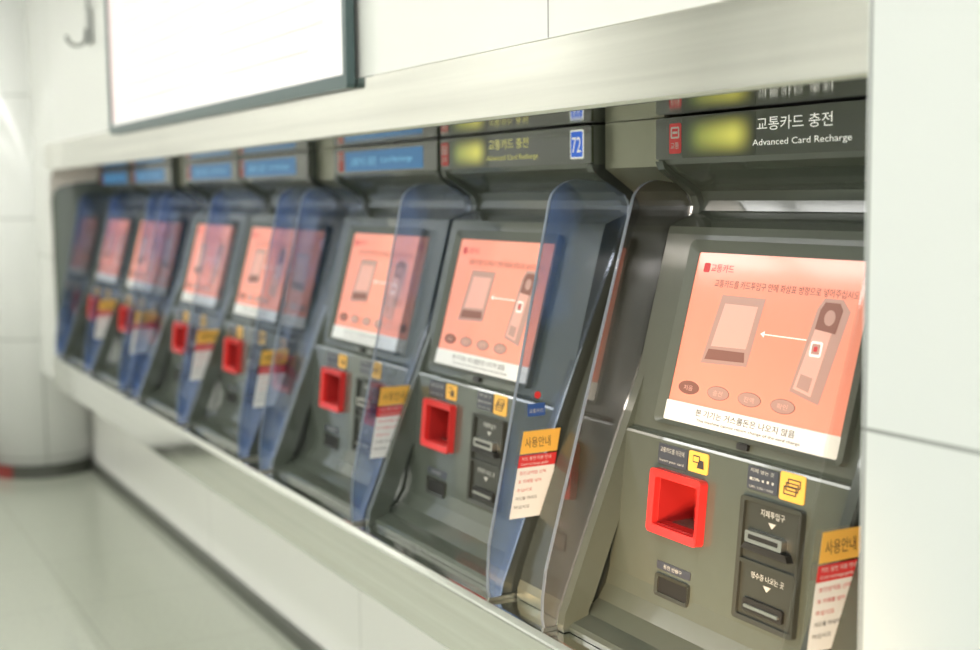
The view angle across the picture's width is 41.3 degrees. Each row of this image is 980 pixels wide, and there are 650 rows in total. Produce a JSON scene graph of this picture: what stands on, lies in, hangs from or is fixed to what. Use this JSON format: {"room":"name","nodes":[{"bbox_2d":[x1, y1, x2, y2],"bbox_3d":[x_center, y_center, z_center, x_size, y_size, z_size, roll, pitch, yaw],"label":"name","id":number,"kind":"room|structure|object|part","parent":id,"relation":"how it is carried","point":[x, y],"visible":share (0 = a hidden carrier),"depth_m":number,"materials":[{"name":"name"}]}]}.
{"room":"railway station","nodes":[
{"label":"railway station","id":0,"kind":"room"},
{"bbox_2d":[0,0,91,465],"bbox_3d":[-2.415,-0.670,6.850,0.520,2.900,0.520,-4,7,-28],"label":"column","id":1,"kind":"structure","parent":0,"point":[41,424],"depth_m":6.66,"materials":[{"name":"tile"}]},
{"bbox_2d":[0,465,12,478],"bbox_3d":[-2.562,0.760,6.793,0.210,0.070,0.028,4,7,39],"label":"baseboard","id":2,"kind":"structure","parent":1,"relation":"attached to","point":[6,472],"depth_m":6.74,"materials":[{"name":"red"}]},
{"bbox_2d":[0,455,92,478],"bbox_3d":[-2.398,0.737,6.994,0.536,0.070,0.536,-4,7,-28],"label":"baseboard","id":3,"kind":"structure","parent":1,"relation":"attached to","point":[82,465],"depth_m":6.76,"materials":[{"name":"grey"}]},
{"bbox_2d":[0,470,299,649],"bbox_3d":[-1.775,1.386,1.392,5.240,0.100,10.900,-4,7,-28],"label":"floor","id":4,"kind":"structure","parent":0,"point":[82,568],"depth_m":4.90,"materials":[{"name":"tile"}]},
{"bbox_2d":[90,410,448,649],"bbox_3d":[-0.644,0.727,4.484,0.240,0.557,6.065,-4,7,-28],"label":"wall","id":5,"kind":"structure","parent":0,"point":[337,615],"depth_m":4.53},
{"bbox_2d":[135,163,206,393],"bbox_3d":[-1.187,-0.185,5.112,0.410,0.896,0.180,-4,7,-28],"label":"trim","id":6,"kind":"structure","parent":5,"relation":"attached to","point":[181,167],"depth_m":5.12,"materials":[{"name":"grey metal"}]},
{"bbox_2d":[90,459,324,649],"bbox_3d":[-0.755,0.987,4.448,0.020,0.050,6.065,-4,7,-28],"label":"baseboard","id":7,"kind":"structure","parent":5,"relation":"attached to","point":[295,635],"depth_m":4.96,"materials":[{"name":"grey"}]},
{"bbox_2d":[260,149,360,463],"bbox_3d":[-0.459,-0.058,3.781,0.410,0.896,0.180,-4,7,-28],"label":"trim","id":8,"kind":"structure","parent":5,"relation":"attached to","point":[325,165],"depth_m":3.78,"materials":[{"name":"grey metal"}]},
{"bbox_2d":[53,357,600,649],"bbox_3d":[-0.621,0.435,4.080,0.488,0.140,5.385,-4,7,-28],"label":"trim","id":9,"kind":"structure","parent":5,"relation":"attached to","point":[452,608],"depth_m":3.10,"materials":[{"name":"metal"}]},
{"bbox_2d":[55,168,151,373],"bbox_3d":[-1.736,-0.273,6.054,0.470,0.894,0.672,-4,7,-28],"label":"machine","id":10,"kind":"object","parent":9,"relation":"on","point":[103,287],"visible":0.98,"depth_m":6.05,"materials":[{"name":"grey metal"}]},
{"bbox_3d":[-1.959,-0.249,6.315,0.324,0.784,0.007,-4,7,-28],"label":"privacy panel","id":11,"kind":"part","parent":10,"relation":"part of","materials":[{"name":"blue plastic"}]},
{"bbox_3d":[-1.918,-0.261,6.321,0.343,0.818,0.020,-4,7,-28],"label":"frame","id":12,"kind":"part","parent":10,"relation":"part of","materials":[{"name":"grey metal"}]},
{"bbox_3d":[-1.641,-0.194,5.734,0.324,0.784,0.007,-4,7,-28],"label":"privacy panel","id":13,"kind":"part","parent":10,"relation":"part of","materials":[{"name":"blue plastic"}]},
{"bbox_3d":[-1.613,-0.208,5.764,0.343,0.818,0.020,-4,7,-28],"label":"frame","id":14,"kind":"part","parent":10,"relation":"part of","materials":[{"name":"blue plastic"}]},
{"bbox_2d":[92,164,198,392],"bbox_3d":[-1.415,-0.217,5.466,0.470,0.894,0.656,-4,7,-28],"label":"machine","id":15,"kind":"object","parent":9,"relation":"on","point":[178,208],"visible":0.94,"depth_m":5.39,"materials":[{"name":"grey metal"}]},
{"bbox_3d":[-1.595,-0.205,5.731,0.343,0.818,0.020,-4,7,-28],"label":"frame","id":16,"kind":"part","parent":15,"relation":"part of","materials":[{"name":"grey metal"}]},
{"bbox_3d":[-1.575,-0.108,5.618,0.005,0.034,0.080,-4,7,-28],"label":"instruction plate","id":17,"kind":"part","parent":15,"relation":"part of","materials":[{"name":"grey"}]},
{"bbox_3d":[-1.462,0.034,5.396,0.030,0.191,0.137,-4,7,-28],"label":"slot panel","id":18,"kind":"part","parent":15,"relation":"part of","materials":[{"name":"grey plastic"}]},
{"bbox_3d":[-1.466,-0.092,5.419,0.005,0.036,0.069,-4,7,-28],"label":"instruction plate","id":19,"kind":"part","parent":15,"relation":"part of","materials":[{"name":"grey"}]},
{"bbox_3d":[-1.323,-0.139,5.152,0.324,0.784,0.007,-4,7,-28],"label":"privacy panel","id":20,"kind":"part","parent":15,"relation":"part of","materials":[{"name":"blue glass"}]},
{"bbox_3d":[-1.295,-0.153,5.182,0.343,0.818,0.020,-4,7,-28],"label":"frame","id":21,"kind":"part","parent":15,"relation":"part of","materials":[{"name":"blue plastic"}]},
{"bbox_2d":[130,158,263,425],"bbox_3d":[-1.009,-0.146,4.723,0.470,0.894,0.672,-4,7,-28],"label":"machine","id":22,"kind":"object","parent":9,"relation":"on","point":[201,297],"visible":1,"depth_m":4.71,"materials":[{"name":"grey metal"}]},
{"bbox_3d":[-1.231,-0.122,4.985,0.324,0.784,0.007,-4,7,-28],"label":"privacy panel","id":23,"kind":"part","parent":22,"relation":"part of","materials":[{"name":"blue glass"}]},
{"bbox_3d":[-1.190,-0.134,4.990,0.343,0.818,0.020,-4,7,-28],"label":"frame","id":24,"kind":"part","parent":22,"relation":"part of","materials":[{"name":"grey metal"}]},
{"bbox_3d":[-1.153,-0.034,4.847,0.005,0.034,0.080,-4,7,-28],"label":"instruction plate","id":25,"kind":"part","parent":22,"relation":"part of","materials":[{"name":"grey"}]},
{"bbox_3d":[-1.040,0.107,4.625,0.030,0.191,0.137,-4,7,-28],"label":"slot panel","id":26,"kind":"part","parent":22,"relation":"part of","materials":[{"name":"grey plastic"}]},
{"bbox_3d":[-1.044,-0.018,4.648,0.005,0.036,0.069,-4,7,-28],"label":"instruction plate","id":27,"kind":"part","parent":22,"relation":"part of","materials":[{"name":"grey"}]},
{"bbox_3d":[-0.913,-0.067,4.403,0.324,0.784,0.007,-4,7,-28],"label":"privacy panel","id":28,"kind":"part","parent":22,"relation":"part of","materials":[{"name":"blue plastic"}]},
{"bbox_3d":[-0.885,-0.081,4.433,0.343,0.818,0.020,-4,7,-28],"label":"frame","id":29,"kind":"part","parent":22,"relation":"part of","materials":[{"name":"blue plastic"}]},
{"bbox_2d":[187,151,343,460],"bbox_3d":[-0.687,-0.090,4.135,0.470,0.894,0.656,-4,7,-28],"label":"machine","id":30,"kind":"object","parent":9,"relation":"on","point":[241,355],"visible":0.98,"depth_m":4.08,"materials":[{"name":"grey metal"}]},
{"bbox_3d":[-0.868,-0.078,4.401,0.343,0.818,0.020,-4,7,-28],"label":"frame","id":31,"kind":"part","parent":30,"relation":"part of","materials":[{"name":"grey metal"}]},
{"bbox_3d":[-0.847,0.019,4.287,0.005,0.034,0.080,-4,7,-28],"label":"instruction plate","id":32,"kind":"part","parent":30,"relation":"part of","materials":[{"name":"grey"}]},
{"bbox_3d":[-0.734,0.161,4.066,0.030,0.191,0.137,-4,7,-28],"label":"slot panel","id":33,"kind":"part","parent":30,"relation":"part of","materials":[{"name":"grey plastic"}]},
{"bbox_3d":[-0.738,0.035,4.088,0.005,0.036,0.069,-4,7,-28],"label":"instruction plate","id":34,"kind":"part","parent":30,"relation":"part of","materials":[{"name":"grey"}]},
{"bbox_3d":[-0.595,-0.011,3.822,0.324,0.784,0.007,-4,7,-28],"label":"privacy panel","id":35,"kind":"part","parent":30,"relation":"part of","materials":[{"name":"blue plastic"}]},
{"bbox_3d":[-0.567,-0.026,3.852,0.343,0.818,0.020,-4,7,-28],"label":"frame","id":36,"kind":"part","parent":30,"relation":"part of","materials":[{"name":"blue plastic"}]},
{"bbox_2d":[259,139,471,524],"bbox_3d":[-0.281,-0.020,3.393,0.470,0.894,0.672,-4,7,-28],"label":"machine","id":37,"kind":"object","parent":9,"relation":"on","point":[365,350],"visible":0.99,"depth_m":3.36,"materials":[{"name":"grey metal"}]},
{"bbox_3d":[-0.503,0.004,3.654,0.324,0.784,0.007,-4,7,-28],"label":"privacy panel","id":38,"kind":"part","parent":37,"relation":"part of","materials":[{"name":"blue glass"}]},
{"bbox_3d":[-0.462,-0.007,3.659,0.343,0.818,0.020,-4,7,-28],"label":"frame","id":39,"kind":"part","parent":37,"relation":"part of","materials":[{"name":"grey metal"}]},
{"bbox_3d":[-0.425,0.093,3.516,0.005,0.034,0.080,-4,7,-28],"label":"instruction plate","id":40,"kind":"part","parent":37,"relation":"part of","materials":[{"name":"grey"}]},
{"bbox_3d":[-0.316,0.109,3.317,0.005,0.036,0.069,-4,7,-28],"label":"instruction plate","id":41,"kind":"part","parent":37,"relation":"part of","materials":[{"name":"grey"}]},
{"bbox_3d":[-0.313,0.234,3.295,0.030,0.191,0.137,-4,7,-28],"label":"slot panel","id":42,"kind":"part","parent":37,"relation":"part of","materials":[{"name":"grey plastic"}]},
{"bbox_3d":[-0.185,0.060,3.072,0.324,0.784,0.007,-4,7,-28],"label":"privacy panel","id":43,"kind":"part","parent":37,"relation":"part of","materials":[{"name":"blue plastic"}]},
{"bbox_3d":[-0.158,0.046,3.102,0.343,0.818,0.020,-4,7,-28],"label":"frame","id":44,"kind":"part","parent":37,"relation":"part of","materials":[{"name":"blue plastic"}]},
{"bbox_2d":[366,125,639,601],"bbox_3d":[0.041,0.037,2.804,0.470,0.894,0.656,-4,7,-28],"label":"machine","id":45,"kind":"object","parent":9,"relation":"on","point":[527,274],"visible":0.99,"depth_m":2.74,"materials":[{"name":"grey metal"}]},
{"bbox_3d":[-0.140,0.049,3.070,0.343,0.818,0.020,-4,7,-28],"label":"frame","id":46,"kind":"part","parent":45,"relation":"part of","materials":[{"name":"grey metal"}]},
{"bbox_3d":[-0.119,0.146,2.957,0.005,0.034,0.080,-4,7,-28],"label":"instruction plate","id":47,"kind":"part","parent":45,"relation":"part of","materials":[{"name":"grey"}]},
{"bbox_3d":[-0.010,0.162,2.758,0.005,0.036,0.069,-4,7,-28],"label":"instruction plate","id":48,"kind":"part","parent":45,"relation":"part of","materials":[{"name":"grey"}]},
{"bbox_3d":[-0.007,0.288,2.735,0.030,0.191,0.137,-4,7,-28],"label":"slot panel","id":49,"kind":"part","parent":45,"relation":"part of","materials":[{"name":"grey plastic"}]},
{"bbox_3d":[0.133,0.115,2.491,0.324,0.784,0.007,-4,7,-28],"label":"privacy panel","id":50,"kind":"part","parent":45,"relation":"part of","materials":[{"name":"blue plastic"}]},
{"bbox_3d":[0.160,0.101,2.521,0.343,0.818,0.020,-4,7,-28],"label":"frame","id":51,"kind":"part","parent":45,"relation":"part of","materials":[{"name":"clear plastic"}]},
{"bbox_2d":[541,99,867,649],"bbox_3d":[0.435,0.105,2.084,0.470,0.894,0.605,-4,7,-28],"label":"machine","id":52,"kind":"object","parent":9,"relation":"on","point":[727,507],"visible":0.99,"depth_m":2.08,"materials":[{"name":"grey metal"}]},
{"bbox_3d":[0.228,0.134,2.317,0.324,0.780,0.007,-4,7,-28],"label":"privacy panel","id":53,"kind":"part","parent":52,"relation":"part of","materials":[{"name":"plastic"}]},
{"bbox_3d":[0.269,0.120,2.322,0.343,0.818,0.020,-4,7,-28],"label":"frame","id":54,"kind":"part","parent":52,"relation":"part of","materials":[{"name":"grey metal"}]},
{"bbox_3d":[0.306,0.221,2.179,0.005,0.034,0.080,-4,7,-28],"label":"instruction plate","id":55,"kind":"part","parent":52,"relation":"part of","materials":[{"name":"grey"}]},
{"bbox_3d":[0.415,0.236,1.980,0.005,0.036,0.069,-4,7,-28],"label":"instruction plate","id":56,"kind":"part","parent":52,"relation":"part of","materials":[{"name":"grey"}]},
{"bbox_3d":[0.419,0.362,1.957,0.030,0.191,0.137,-4,7,-28],"label":"slot panel","id":57,"kind":"part","parent":52,"relation":"part of","materials":[{"name":"grey plastic"}]},
{"bbox_3d":[0.542,0.168,1.823,0.343,0.818,0.020,-4,7,-28],"label":"frame","id":58,"kind":"part","parent":52,"relation":"part of","materials":[{"name":"grey metal"}]},
{"bbox_2d":[517,118,691,617],"bbox_3d":[0.271,0.069,2.447,0.410,0.896,0.188,-4,7,-28],"label":"divider panel","id":59,"kind":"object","parent":5,"relation":"attached to","point":[630,147],"depth_m":2.43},
{"bbox_2d":[25,0,979,649],"bbox_3d":[0.327,-0.237,2.272,0.520,2.900,10.700,-4,7,-28],"label":"wall","id":60,"kind":"structure","parent":0,"point":[919,569],"depth_m":1.49,"materials":[{"name":"white tile"}]},
{"bbox_2d":[64,0,93,46],"bbox_3d":[-1.649,-1.535,5.151,0.104,0.854,0.080,-4,7,-28],"label":"wall hook","id":61,"kind":"object","parent":60,"relation":"attached to","point":[88,31],"visible":1,"depth_m":5.18,"materials":[{"name":"grey metal"}]},
{"bbox_3d":[-1.605,-1.196,5.207,0.014,0.140,0.080,-4,7,-28],"label":"hook plate","id":62,"kind":"part","parent":61,"relation":"part of","materials":[{"name":"grey metal"}]},
{"bbox_2d":[52,175,117,355],"bbox_3d":[-1.892,-0.305,6.370,0.460,0.896,0.042,-4,7,-28],"label":"trim","id":63,"kind":"structure","parent":60,"relation":"attached to","point":[93,207],"depth_m":6.29,"materials":[{"name":"grey"}]},
{"bbox_2d":[104,0,354,134],"bbox_3d":[-0.871,-1.185,3.814,0.020,1.140,2.340,-4,7,-28],"label":"wall display","id":64,"kind":"object","parent":60,"relation":"attached to","point":[168,62],"visible":1,"depth_m":3.67,"materials":[{"name":"grey"}]},
{"bbox_2d":[44,0,868,170],"bbox_3d":[-0.630,-0.590,3.977,0.482,0.124,5.385,-4,7,-28],"label":"trim","id":65,"kind":"structure","parent":60,"relation":"attached to","point":[724,56],"depth_m":2.13,"materials":[{"name":"metal"}]},
{"bbox_2d":[827,553,859,649],"bbox_3d":[0.645,0.134,1.762,0.410,0.896,0.177,-4,7,-28],"label":"trim","id":66,"kind":"structure","parent":60,"relation":"attached to","point":[846,635],"depth_m":1.78,"materials":[{"name":"metal"}]}
]}

